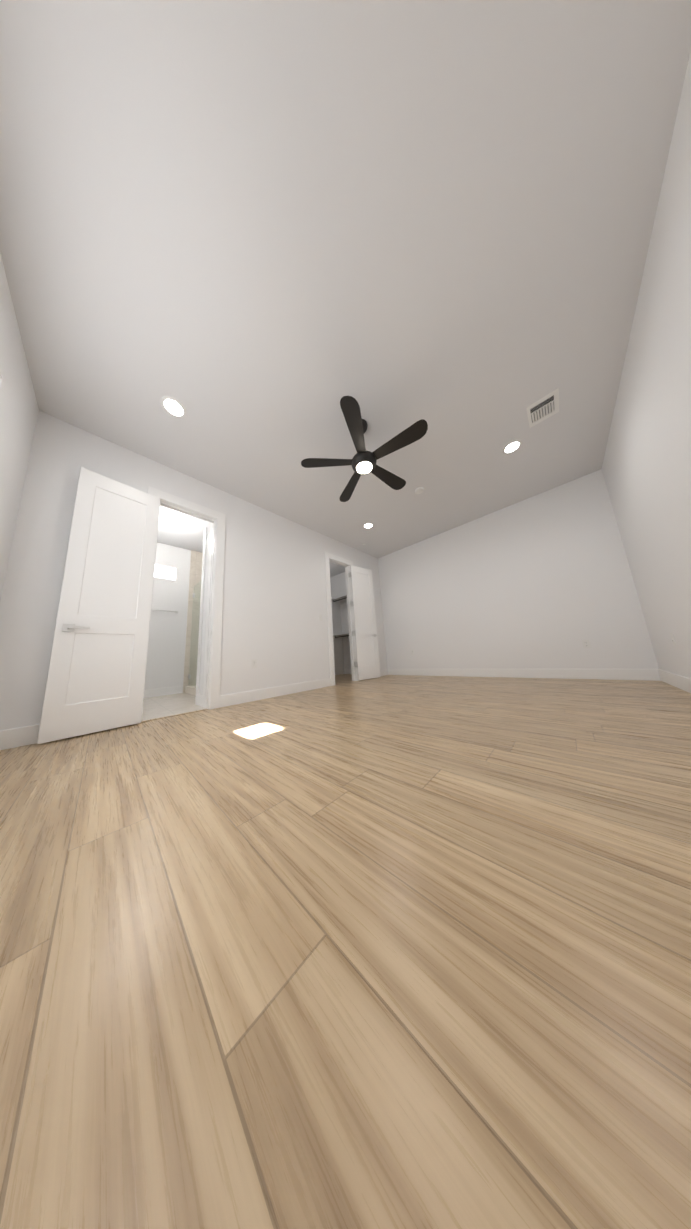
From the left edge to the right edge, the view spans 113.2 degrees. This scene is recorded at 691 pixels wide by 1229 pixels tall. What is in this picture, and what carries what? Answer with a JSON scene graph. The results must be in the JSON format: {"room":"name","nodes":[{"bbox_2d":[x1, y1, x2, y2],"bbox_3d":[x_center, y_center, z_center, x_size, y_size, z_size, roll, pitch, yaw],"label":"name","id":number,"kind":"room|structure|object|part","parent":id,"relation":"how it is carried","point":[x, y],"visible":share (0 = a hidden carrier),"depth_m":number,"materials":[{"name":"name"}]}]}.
{"room":"empty bedroom","nodes":[
{"label":"empty bedroom","id":0,"kind":"room"},
{"bbox_2d":[0,253,38,600],"bbox_3d":[-2.238,-0.580,1.216,6.450,2.920,0.250,-13,-13,42],"label":"wall","id":1,"kind":"structure","parent":0,"point":[19,410],"depth_m":1.68,"materials":[{"name":"white paint"}]},
{"bbox_2d":[144,542,190,689],"bbox_3d":[-2.604,0.154,5.338,0.120,2.920,5.280,-13,-13,42],"label":"wall","id":2,"kind":"structure","parent":0,"point":[166,651],"depth_m":4.39,"materials":[{"name":"white paint"}]},
{"bbox_2d":[144,685,182,697],"bbox_3d":[-3.710,1.364,3.772,0.015,0.140,1.700,-13,-13,42],"label":"baseboard","id":3,"kind":"structure","parent":2,"relation":"attached to","point":[149,693],"depth_m":4.16,"materials":[{"name":"white paint"}]},
{"bbox_2d":[154,563,178,581],"bbox_3d":[-3.636,-0.835,4.369,0.020,0.320,0.700,-13,-13,42],"label":"bathroom window","id":4,"kind":"structure","parent":2,"relation":"in","point":[165,572],"depth_m":4.48,"materials":[{"name":"white glass"}]},
{"bbox_2d":[183,550,202,692],"bbox_3d":[-2.824,0.111,5.011,0.020,2.920,1.100,-13,-13,42],"label":"shower wall tile","id":5,"kind":"structure","parent":2,"relation":"attached to","point":[195,569],"depth_m":4.67,"materials":[{"name":"beige tile"}]},
{"bbox_2d":[142,693,205,720],"bbox_3d":[-2.603,1.351,3.381,2.380,0.100,3.170,-13,-13,42],"label":"floor","id":6,"kind":"structure","parent":0,"point":[164,706],"depth_m":3.08,"materials":[{"name":"beige tile"}]},
{"bbox_2d":[185,686,195,695],"bbox_3d":[-2.736,1.377,4.128,0.889,0.120,0.100,-13,-13,42],"label":"shower curb","id":7,"kind":"object","parent":6,"relation":"on","point":[191,690],"visible":0.42,"depth_m":4.13,"materials":[{"name":"tile"}]},
{"bbox_2d":[188,583,200,685],"bbox_3d":[-2.837,0.335,4.343,0.788,1.985,0.060,-13,-13,42],"label":"glass","id":8,"kind":"object","parent":7,"relation":"on","point":[189,675],"visible":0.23,"depth_m":4.43,"materials":[{"name":"clear glass"}]},
{"bbox_2d":[0,411,387,730],"bbox_3d":[-0.994,-0.221,3.738,0.120,2.920,5.650,-13,-13,42],"label":"wall","id":9,"kind":"structure","parent":0,"point":[274,597],"depth_m":2.90,"materials":[{"name":"white paint"}]},
{"bbox_2d":[37,467,159,743],"bbox_3d":[-2.245,-0.169,2.191,0.137,2.420,0.616,-11,-12,36],"label":"bathroom door","id":10,"kind":"structure","parent":9,"relation":"in","point":[96,674],"depth_m":2.13,"materials":[{"name":"white paint"}]},
{"bbox_3d":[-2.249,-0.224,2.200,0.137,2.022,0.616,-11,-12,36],"label":"handle","id":11,"kind":"part","parent":10,"relation":"part of","materials":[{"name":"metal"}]},
{"bbox_2d":[127,486,225,725],"bbox_3d":[-2.096,-0.120,2.873,0.608,2.561,0.822,-13,-13,42],"label":"door frame","id":12,"kind":"structure","parent":9,"relation":"attached to","point":[217,614],"depth_m":2.93,"materials":[{"name":"white paint"}]},
{"bbox_2d":[0,669,387,749],"bbox_3d":[-0.811,1.142,3.508,0.015,0.140,5.265,-13,-13,42],"label":"baseboard","id":13,"kind":"structure","parent":9,"relation":"attached to","point":[18,737],"depth_m":2.92,"materials":[{"name":"white paint"}]},
{"bbox_2d":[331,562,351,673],"bbox_3d":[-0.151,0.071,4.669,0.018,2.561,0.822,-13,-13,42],"label":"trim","id":14,"kind":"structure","parent":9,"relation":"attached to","point":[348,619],"depth_m":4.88,"materials":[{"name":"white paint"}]},
{"bbox_2d":[324,552,359,685],"bbox_3d":[-0.098,0.105,4.615,0.120,2.470,0.640,-13,-13,42],"label":"door frame","id":15,"kind":"structure","parent":9,"relation":"attached to","point":[351,629],"depth_m":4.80,"materials":[{"name":"white paint"}]},
{"bbox_2d":[350,566,380,679],"bbox_3d":[0.424,0.141,4.932,0.616,2.420,0.137,3,-12,-35],"label":"closet door","id":16,"kind":"structure","parent":9,"relation":"in","point":[366,643],"depth_m":4.90,"materials":[{"name":"white paint"}]},
{"bbox_2d":[199,521,210,694],"bbox_3d":[-1.894,-0.254,3.223,0.470,2.920,0.120,-13,-13,42],"label":"wall","id":17,"kind":"structure","parent":0,"point":[207,524],"depth_m":3.18,"materials":[{"name":"white paint"}]},
{"bbox_2d":[198,694,205,707],"bbox_3d":[-1.860,1.108,2.942,0.460,0.140,0.015,-13,-13,42],"label":"baseboard","id":18,"kind":"structure","parent":17,"relation":"attached to","point":[200,697],"depth_m":2.93,"materials":[{"name":"white paint"}]},
{"bbox_2d":[0,674,690,1228],"bbox_3d":[-0.280,1.126,2.897,6.450,0.100,5.650,-13,-13,42],"label":"floor","id":19,"kind":"structure","parent":0,"point":[392,952],"depth_m":0.41,"materials":[{"name":"brown wood"}]},
{"bbox_2d":[141,709,207,721],"bbox_3d":[-1.843,1.097,2.490,0.050,0.006,0.600,-13,-13,42],"label":"threshold strip","id":20,"kind":"object","parent":19,"relation":"on","point":[173,715],"visible":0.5,"depth_m":2.46,"materials":[{"name":"brown wood"}]},
{"bbox_2d":[331,597,343,674],"bbox_3d":[-0.416,0.625,6.602,0.550,2.160,0.358,-13,-13,42],"label":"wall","id":21,"kind":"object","parent":19,"relation":"on","point":[338,641],"visible":0.29,"depth_m":6.40,"materials":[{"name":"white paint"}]},
{"bbox_2d":[0,0,690,576],"bbox_3d":[-0.462,-1.845,3.410,6.450,0.100,5.650,-13,-13,42],"label":"ceiling","id":22,"kind":"structure","parent":0,"point":[258,240],"depth_m":1.30,"materials":[{"name":"white paint"}]},
{"bbox_2d":[160,396,185,417],"bbox_3d":[-1.612,-1.939,2.140,0.196,0.008,0.196,-13,-13,42],"label":"recessed light","id":23,"kind":"object","parent":22,"relation":"in","point":[173,407],"visible":1,"depth_m":2.13,"materials":[{"name":"white plastic"}]},
{"bbox_2d":[301,396,427,501],"bbox_3d":[0.216,-1.746,2.373,1.217,0.527,1.215,-13,-13,42],"label":"fan","id":24,"kind":"object","parent":22,"relation":"hanging from","point":[362,461],"visible":1,"depth_m":2.23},
{"bbox_2d":[363,523,372,528],"bbox_3d":[0.433,-1.685,4.334,0.196,0.008,0.196,-13,-13,42],"label":"recessed light","id":25,"kind":"object","parent":22,"relation":"in","point":[368,525],"visible":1,"depth_m":4.33,"materials":[{"name":"white plastic"}]},
{"bbox_2d":[415,487,423,493],"bbox_3d":[1.116,-1.866,3.446,0.132,0.036,0.132,-13,-13,42],"label":"smoke detector","id":26,"kind":"object","parent":22,"relation":"attached to","point":[419,490],"visible":1,"depth_m":3.42,"materials":[{"name":"white plastic"}]},
{"bbox_2d":[502,440,521,453],"bbox_3d":[2.043,-2.049,2.797,0.196,0.008,0.196,-13,-13,42],"label":"recessed light","id":27,"kind":"object","parent":22,"relation":"in","point":[512,446],"visible":1,"depth_m":2.79,"materials":[{"name":"white plastic"}]},
{"bbox_2d":[526,388,558,427],"bbox_3d":[2.050,-2.122,2.366,0.245,0.013,0.310,-13,-13,42],"label":"ceiling vent","id":28,"kind":"object","parent":22,"relation":"in","point":[543,409],"visible":1,"depth_m":2.35,"materials":[{"name":"white plastic"}]},
{"bbox_2d":[330,469,658,668],"bbox_3d":[1.541,-0.134,5.138,6.450,2.920,0.120,-13,-13,42],"label":"wall","id":29,"kind":"structure","parent":0,"point":[544,580],"depth_m":3.77,"materials":[{"name":"white paint"}]},
{"bbox_2d":[331,595,346,603],"bbox_3d":[0.197,-0.483,6.137,1.316,0.088,0.358,-13,-13,42],"label":"closet shelf","id":30,"kind":"object","parent":29,"relation":"attached to","point":[342,600],"visible":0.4,"depth_m":6.44,"materials":[{"name":"white wood"}]},
{"bbox_2d":[333,633,348,637],"bbox_3d":[0.259,0.521,5.964,1.316,0.088,0.358,-13,-13,42],"label":"closet shelf","id":31,"kind":"object","parent":29,"relation":"attached to","point":[344,634],"visible":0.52,"depth_m":6.27,"materials":[{"name":"white wood"}]},
{"bbox_2d":[344,669,350,673],"bbox_3d":[0.438,1.483,5.923,1.318,0.140,0.015,-13,-13,42],"label":"baseboard","id":32,"kind":"structure","parent":29,"relation":"attached to","point":[347,671],"depth_m":6.26,"materials":[{"name":"white paint"}]},
{"bbox_2d":[388,669,660,680],"bbox_3d":[2.406,1.044,4.077,3.880,0.140,0.015,-13,-13,42],"label":"baseboard","id":33,"kind":"structure","parent":29,"relation":"attached to","point":[629,674],"depth_m":3.47,"materials":[{"name":"white paint"}]},
{"bbox_2d":[582,640,590,647],"bbox_3d":[3.388,0.416,3.207,0.072,0.116,0.008,-13,-13,42],"label":"electrical outlet","id":34,"kind":"object","parent":29,"relation":"attached to","point":[586,643],"visible":1,"depth_m":3.21,"materials":[{"name":"white plastic"}]},
{"bbox_2d":[602,50,690,678],"bbox_3d":[1.952,-0.863,1.063,0.120,2.920,5.280,-13,-13,42],"label":"wall","id":35,"kind":"structure","parent":0,"point":[646,468],"depth_m":1.75,"materials":[{"name":"white paint"}]},
{"bbox_2d":[670,633,676,644],"bbox_3d":[3.209,0.239,2.235,0.008,0.116,0.072,-13,-13,42],"label":"electrical outlet","id":36,"kind":"object","parent":35,"relation":"attached to","point":[673,638],"visible":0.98,"depth_m":2.22,"materials":[{"name":"white plastic"}]},
{"bbox_2d":[657,669,690,692],"bbox_3d":[1.987,0.515,0.872,0.015,0.140,5.280,-13,-13,42],"label":"baseboard","id":37,"kind":"structure","parent":35,"relation":"attached to","point":[679,681],"depth_m":2.33,"materials":[{"name":"white paint"}]}
]}

